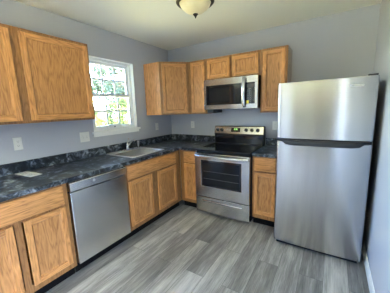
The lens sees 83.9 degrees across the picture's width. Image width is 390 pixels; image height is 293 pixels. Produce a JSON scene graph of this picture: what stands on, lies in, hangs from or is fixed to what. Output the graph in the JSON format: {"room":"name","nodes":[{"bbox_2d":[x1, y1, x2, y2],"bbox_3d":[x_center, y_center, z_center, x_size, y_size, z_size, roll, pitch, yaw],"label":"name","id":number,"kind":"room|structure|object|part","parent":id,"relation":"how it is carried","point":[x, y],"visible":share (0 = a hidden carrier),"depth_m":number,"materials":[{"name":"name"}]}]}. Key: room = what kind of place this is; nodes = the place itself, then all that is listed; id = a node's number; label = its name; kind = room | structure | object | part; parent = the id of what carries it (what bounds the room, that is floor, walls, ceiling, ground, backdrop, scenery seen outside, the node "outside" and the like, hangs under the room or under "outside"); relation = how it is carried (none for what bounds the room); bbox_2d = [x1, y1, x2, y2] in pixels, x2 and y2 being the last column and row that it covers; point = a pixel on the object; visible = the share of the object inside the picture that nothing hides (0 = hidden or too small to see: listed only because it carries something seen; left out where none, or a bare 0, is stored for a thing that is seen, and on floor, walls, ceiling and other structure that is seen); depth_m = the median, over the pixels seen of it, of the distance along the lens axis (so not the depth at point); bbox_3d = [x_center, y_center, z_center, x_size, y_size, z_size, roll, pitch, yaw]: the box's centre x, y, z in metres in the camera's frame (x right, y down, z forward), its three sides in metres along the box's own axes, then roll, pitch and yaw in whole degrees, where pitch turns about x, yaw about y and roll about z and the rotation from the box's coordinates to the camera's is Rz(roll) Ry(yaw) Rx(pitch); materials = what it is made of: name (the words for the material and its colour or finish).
{"room":"kitchen","nodes":[
{"label":"kitchen","id":0,"kind":"room"},
{"bbox_2d":[0,0,171,164],"bbox_3d":[-1.981,0.008,1.628,0.150,2.448,5.600,4,12,32],"label":"wall","id":1,"kind":"structure","parent":0,"point":[43,139],"depth_m":2.42,"materials":[{"name":"grey paint"}]},
{"bbox_2d":[12,137,22,149],"bbox_3d":[-1.643,-0.026,2.014,0.008,0.116,0.070,4,12,32],"label":"wall outlet","id":2,"kind":"object","parent":1,"relation":"attached to","point":[17,142],"visible":1,"depth_m":2.01,"materials":[{"name":"white plastic"}]},
{"bbox_2d":[0,23,94,124],"bbox_3d":[-1.532,-0.575,1.823,0.320,0.756,1.244,4,12,32],"label":"upper cabinet","id":3,"kind":"object","parent":1,"relation":"attached to","point":[44,77],"visible":1,"depth_m":1.88,"materials":[{"name":"brown wood"}]},
{"bbox_3d":[-1.572,-0.511,1.480,0.010,0.625,0.491,4,12,32],"label":"door panel","id":4,"kind":"part","parent":3,"relation":"part of","materials":[{"name":"brown wood"}]},
{"bbox_3d":[-1.573,-0.511,1.481,0.019,0.705,0.571,4,12,32],"label":"door","id":5,"kind":"part","parent":3,"relation":"part of","materials":[{"name":"brown wood"}]},
{"bbox_3d":[-1.236,-0.613,2.008,0.019,0.705,0.569,4,12,32],"label":"door","id":6,"kind":"part","parent":3,"relation":"part of","materials":[{"name":"brown wood"}]},
{"bbox_3d":[-1.235,-0.613,2.007,0.010,0.625,0.489,4,12,32],"label":"door panel","id":7,"kind":"part","parent":3,"relation":"part of","materials":[{"name":"brown wood"}]},
{"bbox_2d":[80,132,89,141],"bbox_3d":[-1.293,-0.112,2.554,0.017,0.116,0.116,4,12,32],"label":"light switch","id":8,"kind":"object","parent":1,"relation":"attached to","point":[84,136],"visible":1,"depth_m":2.55,"materials":[{"name":"white plastic"}]},
{"bbox_2d":[0,134,214,176],"bbox_3d":[-0.820,0.086,2.486,0.909,0.100,2.957,4,12,32],"label":"backsplash","id":9,"kind":"structure","parent":1,"relation":"attached to","point":[16,167],"depth_m":2.54,"materials":[{"name":"stone"}]},
{"bbox_2d":[88,55,140,136],"bbox_3d":[-1.103,-0.649,2.909,0.165,0.962,0.765,4,12,32],"label":"window","id":10,"kind":"structure","parent":1,"relation":"in","point":[110,129],"depth_m":2.99,"materials":[{"name":"white plastic"}]},
{"bbox_3d":[-1.159,-0.881,2.893,0.028,0.434,0.637,4,12,32],"label":"sash","id":11,"kind":"part","parent":10,"relation":"part of","materials":[{"name":"white plastic"}]},
{"bbox_3d":[-1.118,-0.481,2.944,0.028,0.450,0.637,4,12,32],"label":"sash","id":12,"kind":"part","parent":10,"relation":"part of","materials":[{"name":"white plastic"}]},
{"bbox_3d":[-1.057,-0.203,2.965,0.090,0.062,0.765,4,12,32],"label":"sill","id":13,"kind":"part","parent":10,"relation":"part of","materials":[{"name":"white paint"}]},
{"bbox_2d":[15,0,381,49],"bbox_3d":[-0.775,-1.178,0.626,3.102,0.150,5.900,4,12,32],"label":"ceiling","id":14,"kind":"structure","parent":0,"point":[162,24],"depth_m":2.36,"materials":[{"name":"white paint"}]},
{"bbox_2d":[176,0,213,18],"bbox_3d":[0.002,-1.258,1.954,0.344,0.193,0.344,4,12,32],"label":"ceiling lamp","id":15,"kind":"object","parent":14,"relation":"attached to","point":[191,7],"visible":1,"depth_m":1.90,"materials":[{"name":"beige glass"}]},
{"bbox_3d":[0.003,-1.248,1.955,0.284,0.104,0.284,4,12,32],"label":"lamp shade","id":16,"kind":"part","parent":15,"relation":"part of","materials":[{"name":"beige glass"}]},
{"bbox_2d":[45,188,369,292],"bbox_3d":[-0.690,1.366,1.064,3.102,0.120,5.900,4,12,32],"label":"floor","id":17,"kind":"structure","parent":0,"point":[188,249],"depth_m":2.04,"materials":[{"name":"grey laminate"}]},
{"bbox_2d":[0,183,76,292],"bbox_3d":[-1.504,0.772,1.741,0.625,0.874,0.722,4,12,32],"label":"base cabinet","id":18,"kind":"object","parent":17,"relation":"on","point":[38,253],"visible":0.86,"depth_m":1.65,"materials":[{"name":"brown wood"}]},
{"bbox_3d":[-1.342,0.839,1.433,0.010,0.445,0.214,4,12,32],"label":"door panel","id":19,"kind":"part","parent":18,"relation":"part of","materials":[{"name":"brown wood"}]},
{"bbox_3d":[-1.343,0.839,1.434,0.019,0.525,0.294,4,12,32],"label":"door","id":20,"kind":"part","parent":18,"relation":"part of","materials":[{"name":"brown wood"}]},
{"bbox_3d":[-1.260,0.454,1.522,0.019,0.158,0.652,4,12,32],"label":"drawer","id":21,"kind":"part","parent":18,"relation":"part of","materials":[{"name":"brown wood"}]},
{"bbox_3d":[-1.153,0.781,1.732,0.019,0.525,0.294,4,12,32],"label":"door","id":22,"kind":"part","parent":18,"relation":"part of","materials":[{"name":"brown wood"}]},
{"bbox_3d":[-1.151,0.781,1.731,0.010,0.445,0.214,4,12,32],"label":"door panel","id":23,"kind":"part","parent":18,"relation":"part of","materials":[{"name":"brown wood"}]},
{"bbox_2d":[66,166,130,271],"bbox_3d":[-1.133,0.669,2.285,0.611,0.868,0.600,4,12,32],"label":"dishwasher","id":24,"kind":"object","parent":17,"relation":"on","point":[98,203],"visible":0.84,"depth_m":2.07,"materials":[{"name":"silver metal"}]},
{"bbox_3d":[-0.909,0.300,2.072,0.050,0.084,0.590,4,12,32],"label":"control panel","id":25,"kind":"part","parent":24,"relation":"part of","materials":[{"name":"silver metal"}]},
{"bbox_3d":[-0.937,1.059,2.236,0.015,0.096,0.600,4,12,32],"label":"toe panel","id":26,"kind":"part","parent":24,"relation":"part of","materials":[{"name":"black"}]},
{"bbox_2d":[125,150,181,237],"bbox_3d":[-0.723,0.536,2.961,0.625,0.874,0.990,4,12,32],"label":"base cabinet","id":27,"kind":"object","parent":17,"relation":"on","point":[153,184],"visible":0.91,"depth_m":2.70,"materials":[{"name":"brown wood"}]},
{"bbox_2d":[0,134,214,201],"bbox_3d":[-0.819,0.104,2.489,0.909,0.138,2.957,4,12,32],"label":"countertop","id":28,"kind":"structure","parent":27,"relation":"on","point":[55,170],"depth_m":2.21,"materials":[{"name":"stone"}]},
{"bbox_2d":[17,171,40,176],"bbox_3d":[-1.503,0.248,1.958,0.260,0.004,0.105,3,11,28],"label":"leaflet","id":29,"kind":"object","parent":28,"relation":"on","point":[26,173],"visible":1,"depth_m":1.95,"materials":[{"name":"paper"}]},
{"bbox_2d":[121,138,134,150],"bbox_3d":[-0.881,-0.034,2.955,0.177,0.161,0.210,4,12,32],"label":"faucet","id":30,"kind":"object","parent":28,"relation":"on","point":[127,144],"visible":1,"depth_m":2.96,"materials":[{"name":"silver metal"}]},
{"bbox_2d":[106,147,164,157],"bbox_3d":[-0.769,0.147,2.873,0.520,0.174,0.585,4,12,32],"label":"sink","id":31,"kind":"object","parent":28,"relation":"in","point":[136,152],"visible":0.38,"depth_m":3.00,"materials":[{"name":"silver metal"}]},
{"bbox_2d":[115,148,157,156],"bbox_3d":[-0.740,0.156,2.856,0.380,0.161,0.509,4,12,32],"label":"basin","id":32,"kind":"object","parent":31,"relation":"in","point":[135,152],"depth_m":3.03,"materials":[{"name":"silver metal"}]},
{"bbox_3d":[-0.621,0.621,2.561,0.019,0.525,0.362,4,12,32],"label":"door","id":33,"kind":"part","parent":27,"relation":"part of","materials":[{"name":"brown wood"}]},
{"bbox_3d":[-0.620,0.621,2.560,0.010,0.445,0.282,4,12,32],"label":"door panel","id":34,"kind":"part","parent":27,"relation":"part of","materials":[{"name":"brown wood"}]},
{"bbox_3d":[-0.502,0.225,2.704,0.019,0.158,0.854,4,12,32],"label":"false drawer","id":35,"kind":"part","parent":27,"relation":"part of","materials":[{"name":"brown wood"}]},
{"bbox_3d":[-0.367,0.544,2.958,0.019,0.525,0.382,4,12,32],"label":"door","id":36,"kind":"part","parent":27,"relation":"part of","materials":[{"name":"brown wood"}]},
{"bbox_3d":[-0.366,0.544,2.958,0.010,0.445,0.302,4,12,32],"label":"door panel","id":37,"kind":"part","parent":27,"relation":"part of","materials":[{"name":"brown wood"}]},
{"bbox_2d":[180,150,196,207],"bbox_3d":[0.075,0.437,3.382,0.298,0.874,0.625,4,12,32],"label":"base cabinet","id":38,"kind":"object","parent":17,"relation":"on","point":[187,158],"visible":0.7,"depth_m":3.13,"materials":[{"name":"brown wood"}]},
{"bbox_3d":[-0.082,0.150,3.063,0.190,0.158,0.019,4,12,32],"label":"drawer","id":39,"kind":"part","parent":38,"relation":"part of","materials":[{"name":"brown wood"}]},
{"bbox_3d":[-0.071,0.506,3.123,0.110,0.445,0.010,4,12,32],"label":"door panel","id":40,"kind":"part","parent":38,"relation":"part of","materials":[{"name":"brown wood"}]},
{"bbox_3d":[-0.071,0.506,3.124,0.190,0.525,0.019,4,12,32],"label":"door","id":41,"kind":"part","parent":38,"relation":"part of","materials":[{"name":"brown wood"}]},
{"bbox_2d":[194,126,264,222],"bbox_3d":[0.483,0.332,3.012,0.760,1.180,0.720,4,12,32],"label":"stove","id":42,"kind":"object","parent":17,"relation":"on","point":[223,167],"visible":0.96,"depth_m":2.81,"materials":[{"name":"silver metal"}]},
{"bbox_3d":[0.339,0.749,2.821,0.570,0.018,0.018,4,12,32],"label":"drawer pull","id":43,"kind":"part","parent":42,"relation":"part of","materials":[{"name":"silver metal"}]},
{"bbox_3d":[0.352,0.805,2.859,0.754,0.217,0.042,4,12,32],"label":"storage drawer","id":44,"kind":"part","parent":42,"relation":"part of","materials":[{"name":"silver metal"}]},
{"bbox_2d":[194,151,252,221],"bbox_3d":[0.487,0.456,3.033,0.756,0.858,0.720,4,12,32],"label":"oven","id":45,"kind":"object","parent":42,"relation":"in","point":[223,178],"depth_m":2.75,"materials":[{"name":"silver glass"}]},
{"bbox_2d":[195,143,263,154],"bbox_3d":[0.482,0.019,2.972,0.760,0.023,0.597,4,12,32],"label":"cooktop","id":46,"kind":"object","parent":42,"relation":"in","point":[214,148],"depth_m":2.88,"materials":[{"name":"black glass"}]},
{"bbox_3d":[0.630,-0.106,3.194,0.720,0.120,0.002,4,12,32],"label":"splash glass","id":47,"kind":"part","parent":42,"relation":"part of","materials":[{"name":"black glass"}]},
{"bbox_3d":[0.627,-0.238,3.173,0.748,0.106,0.029,4,12,32],"label":"control panel","id":48,"kind":"part","parent":42,"relation":"part of","materials":[{"name":"silver metal"}]},
{"bbox_2d":[252,156,275,226],"bbox_3d":[0.983,0.505,2.813,0.304,0.874,0.625,4,12,32],"label":"base cabinet","id":49,"kind":"object","parent":17,"relation":"on","point":[263,168],"visible":0.75,"depth_m":2.56,"materials":[{"name":"brown wood"}]},
{"bbox_2d":[252,138,276,157],"bbox_3d":[0.966,0.005,2.723,0.309,0.138,0.634,4,12,32],"label":"countertop","id":50,"kind":"structure","parent":49,"relation":"on","point":[269,150],"depth_m":2.67,"materials":[{"name":"stone"}]},
{"bbox_3d":[0.820,0.573,2.565,0.166,0.445,0.010,4,12,32],"label":"door panel","id":51,"kind":"part","parent":49,"relation":"part of","materials":[{"name":"brown wood"}]},
{"bbox_3d":[0.808,0.216,2.505,0.246,0.158,0.019,4,12,32],"label":"drawer","id":52,"kind":"part","parent":49,"relation":"part of","materials":[{"name":"brown wood"}]},
{"bbox_3d":[0.820,0.572,2.566,0.246,0.525,0.019,4,12,32],"label":"door","id":53,"kind":"part","parent":49,"relation":"part of","materials":[{"name":"brown wood"}]},
{"bbox_2d":[274,73,379,263],"bbox_3d":[1.338,0.173,2.316,0.742,1.672,0.856,4,12,32],"label":"refrigerator","id":54,"kind":"object","parent":17,"relation":"on","point":[325,127],"visible":1,"depth_m":1.95,"materials":[{"name":"silver metal"}]},
{"bbox_3d":[1.154,0.482,2.060,0.742,1.058,0.084,4,12,32],"label":"door","id":55,"kind":"part","parent":54,"relation":"part of","materials":[{"name":"silver metal"}]},
{"bbox_3d":[1.110,-0.025,1.931,0.704,0.055,0.037,4,12,32],"label":"handle","id":56,"kind":"part","parent":54,"relation":"part of","materials":[{"name":"black plastic"}]},
{"bbox_3d":[1.128,-0.321,1.922,0.742,0.521,0.084,4,12,32],"label":"freezer door","id":57,"kind":"part","parent":54,"relation":"part of","materials":[{"name":"silver metal"}]},
{"bbox_2d":[168,4,380,172],"bbox_3d":[0.798,-0.361,3.236,3.102,2.448,0.150,4,12,32],"label":"wall","id":58,"kind":"structure","parent":0,"point":[342,44],"depth_m":2.65,"materials":[{"name":"grey paint"}]},
{"bbox_2d":[143,62,189,114],"bbox_3d":[-0.347,-0.886,3.406,0.611,0.756,0.611,4,12,32],"label":"upper cabinet","id":59,"kind":"object","parent":58,"relation":"attached to","point":[166,83],"visible":0.96,"depth_m":3.20,"materials":[{"name":"brown wood"}]},
{"bbox_3d":[-0.300,-0.853,3.200,0.431,0.756,0.005,-4,10,-12],"label":"frame","id":60,"kind":"part","parent":59,"relation":"part of","materials":[{"name":"brown wood"}]},
{"bbox_3d":[-0.297,-0.848,3.189,0.359,0.706,0.019,-4,10,-12],"label":"door","id":61,"kind":"part","parent":59,"relation":"part of","materials":[{"name":"brown wood"}]},
{"bbox_3d":[-0.297,-0.847,3.188,0.279,0.626,0.010,-4,10,-12],"label":"door panel","id":62,"kind":"part","parent":59,"relation":"part of","materials":[{"name":"brown wood"}]},
{"bbox_2d":[188,59,210,113],"bbox_3d":[0.114,-0.881,3.286,0.301,0.756,0.320,4,12,32],"label":"upper cabinet","id":63,"kind":"object","parent":58,"relation":"attached to","point":[197,71],"visible":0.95,"depth_m":3.16,"materials":[{"name":"brown wood"}]},
{"bbox_3d":[0.041,-0.853,3.155,0.151,0.625,0.010,4,12,32],"label":"door panel","id":64,"kind":"part","parent":63,"relation":"part of","materials":[{"name":"brown wood"}]},
{"bbox_3d":[0.042,-0.853,3.156,0.231,0.705,0.019,4,12,32],"label":"door","id":65,"kind":"part","parent":63,"relation":"part of","materials":[{"name":"brown wood"}]},
{"bbox_2d":[206,50,260,79],"bbox_3d":[0.557,-1.074,2.964,0.760,0.296,0.320,4,12,32],"label":"upper cabinet","id":66,"kind":"object","parent":58,"relation":"attached to","point":[246,63],"visible":0.86,"depth_m":2.81,"materials":[{"name":"brown wood"}]},
{"bbox_3d":[0.316,-1.058,2.941,0.338,0.245,0.019,4,12,32],"label":"door","id":67,"kind":"part","parent":66,"relation":"part of","materials":[{"name":"brown wood"}]},
{"bbox_3d":[0.315,-1.058,2.940,0.258,0.165,0.010,4,12,32],"label":"door panel","id":68,"kind":"part","parent":66,"relation":"part of","materials":[{"name":"brown wood"}]},
{"bbox_2d":[204,75,260,112],"bbox_3d":[0.533,-0.692,2.971,0.756,0.448,0.455,4,12,32],"label":"microwave","id":69,"kind":"object","parent":66,"relation":"attached to","point":[240,92],"visible":0.98,"depth_m":2.80,"materials":[{"name":"silver metal"}]},
{"bbox_3d":[0.604,-0.679,2.695,0.044,0.379,0.069,4,12,32],"label":"handle","id":70,"kind":"part","parent":69,"relation":"part of","materials":[{"name":"silver metal"}]},
{"bbox_3d":[0.686,-0.666,2.698,0.124,0.258,0.034,4,12,32],"label":"keypad panel","id":71,"kind":"part","parent":69,"relation":"part of","materials":[{"name":"black glass"}]},
{"bbox_3d":[0.635,-1.035,2.741,0.340,0.245,0.019,4,12,32],"label":"door","id":72,"kind":"part","parent":66,"relation":"part of","materials":[{"name":"brown wood"}]},
{"bbox_3d":[0.634,-1.034,2.740,0.260,0.165,0.010,4,12,32],"label":"door panel","id":73,"kind":"part","parent":66,"relation":"part of","materials":[{"name":"brown wood"}]},
{"bbox_2d":[266,138,276,145],"bbox_3d":[1.130,-0.063,2.976,0.309,0.100,0.018,4,12,32],"label":"backsplash","id":74,"kind":"structure","parent":58,"relation":"attached to","point":[269,141],"depth_m":3.01,"materials":[{"name":"stone"}]},
{"bbox_2d":[272,121,277,129],"bbox_3d":[1.095,-0.285,2.965,0.070,0.116,0.008,4,12,32],"label":"wall outlet","id":75,"kind":"object","parent":58,"relation":"attached to","point":[275,123],"visible":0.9,"depth_m":2.96,"materials":[{"name":"white plastic"}]},
{"bbox_2d":[260,45,292,112],"bbox_3d":[1.018,-0.814,2.720,0.304,0.756,0.320,4,12,32],"label":"upper cabinet","id":76,"kind":"object","parent":58,"relation":"attached to","point":[276,62],"visible":0.77,"depth_m":2.60,"materials":[{"name":"brown wood"}]},
{"bbox_3d":[0.938,-0.786,2.594,0.178,0.625,0.010,4,12,32],"label":"door panel","id":77,"kind":"part","parent":76,"relation":"part of","materials":[{"name":"brown wood"}]},
{"bbox_3d":[0.938,-0.786,2.595,0.258,0.705,0.019,4,12,32],"label":"door","id":78,"kind":"part","parent":76,"relation":"part of","materials":[{"name":"brown wood"}]},
{"bbox_2d":[363,0,389,292],"bbox_3d":[0.516,0.194,0.064,0.150,2.448,5.600,4,12,32],"label":"wall","id":79,"kind":"structure","parent":0,"point":[376,232],"depth_m":1.72,"materials":[{"name":"grey paint"}]},
{"bbox_2d":[361,239,374,292],"bbox_3d":[0.486,1.351,0.307,0.013,0.090,5.600,4,12,32],"label":"baseboard","id":80,"kind":"structure","parent":79,"relation":"attached to","point":[365,258],"depth_m":1.83,"materials":[{"name":"white paint"}]},
{"label":"outside","id":81,"kind":"structure","parent":0,"visible":0},
{"bbox_3d":[-0.353,1.802,4.301,120.000,0.300,120.000,4,12,32],"label":"ground","id":82,"kind":"structure","parent":81,"visible":0},
{"bbox_2d":[94,109,104,125],"bbox_3d":[-6.686,-1.121,13.861,1.806,2.741,2.118,-4,10,-11],"label":"bush","id":83,"kind":"object","parent":82,"relation":"on","point":[96,113],"visible":0.07,"depth_m":13.82,"materials":[{"name":"green plant"}]},
{"bbox_2d":[94,102,108,124],"bbox_3d":[-11.048,-3.374,25.310,2.800,3.470,2.300,-6,11,-22],"label":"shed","id":84,"kind":"object","parent":82,"relation":"on","point":[98,106],"visible":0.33,"depth_m":24.29,"materials":[{"name":"white"}]},
{"bbox_2d":[95,114,110,126],"bbox_3d":[-4.849,-0.515,11.068,1.927,2.375,1.895,-1,10,3],"label":"bush","id":85,"kind":"object","parent":82,"relation":"on","point":[96,117],"visible":0.06,"depth_m":10.92,"materials":[{"name":"green plant"}]},
{"bbox_2d":[89,64,126,114],"bbox_3d":[-7.351,-4.982,19.598,5.014,8.436,4.417,-4,10,-10],"label":"tree","id":86,"kind":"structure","parent":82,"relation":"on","point":[97,84],"depth_m":18.96,"materials":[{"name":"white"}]},
{"bbox_2d":[107,98,128,123],"bbox_3d":[-5.394,-1.872,15.859,2.138,3.455,1.852,4,12,32],"label":"bush","id":87,"kind":"object","parent":82,"relation":"on","point":[122,101],"visible":0.3,"depth_m":15.67,"materials":[{"name":"green plant"}]},
{"bbox_2d":[115,73,124,88],"bbox_3d":[-6.422,-6.243,25.083,4.798,9.000,4.728,-3,10,-8],"label":"tree","id":88,"kind":"object","parent":82,"relation":"on","point":[122,86],"visible":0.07,"depth_m":23.16,"materials":[{"name":"green plant"}]},
{"bbox_2d":[112,106,128,123],"bbox_3d":[-3.852,-1.050,13.053,2.253,2.805,2.062,-7,11,-26],"label":"bush","id":89,"kind":"object","parent":82,"relation":"on","point":[122,114],"visible":0.15,"depth_m":12.55,"materials":[{"name":"green plant"}]}
]}

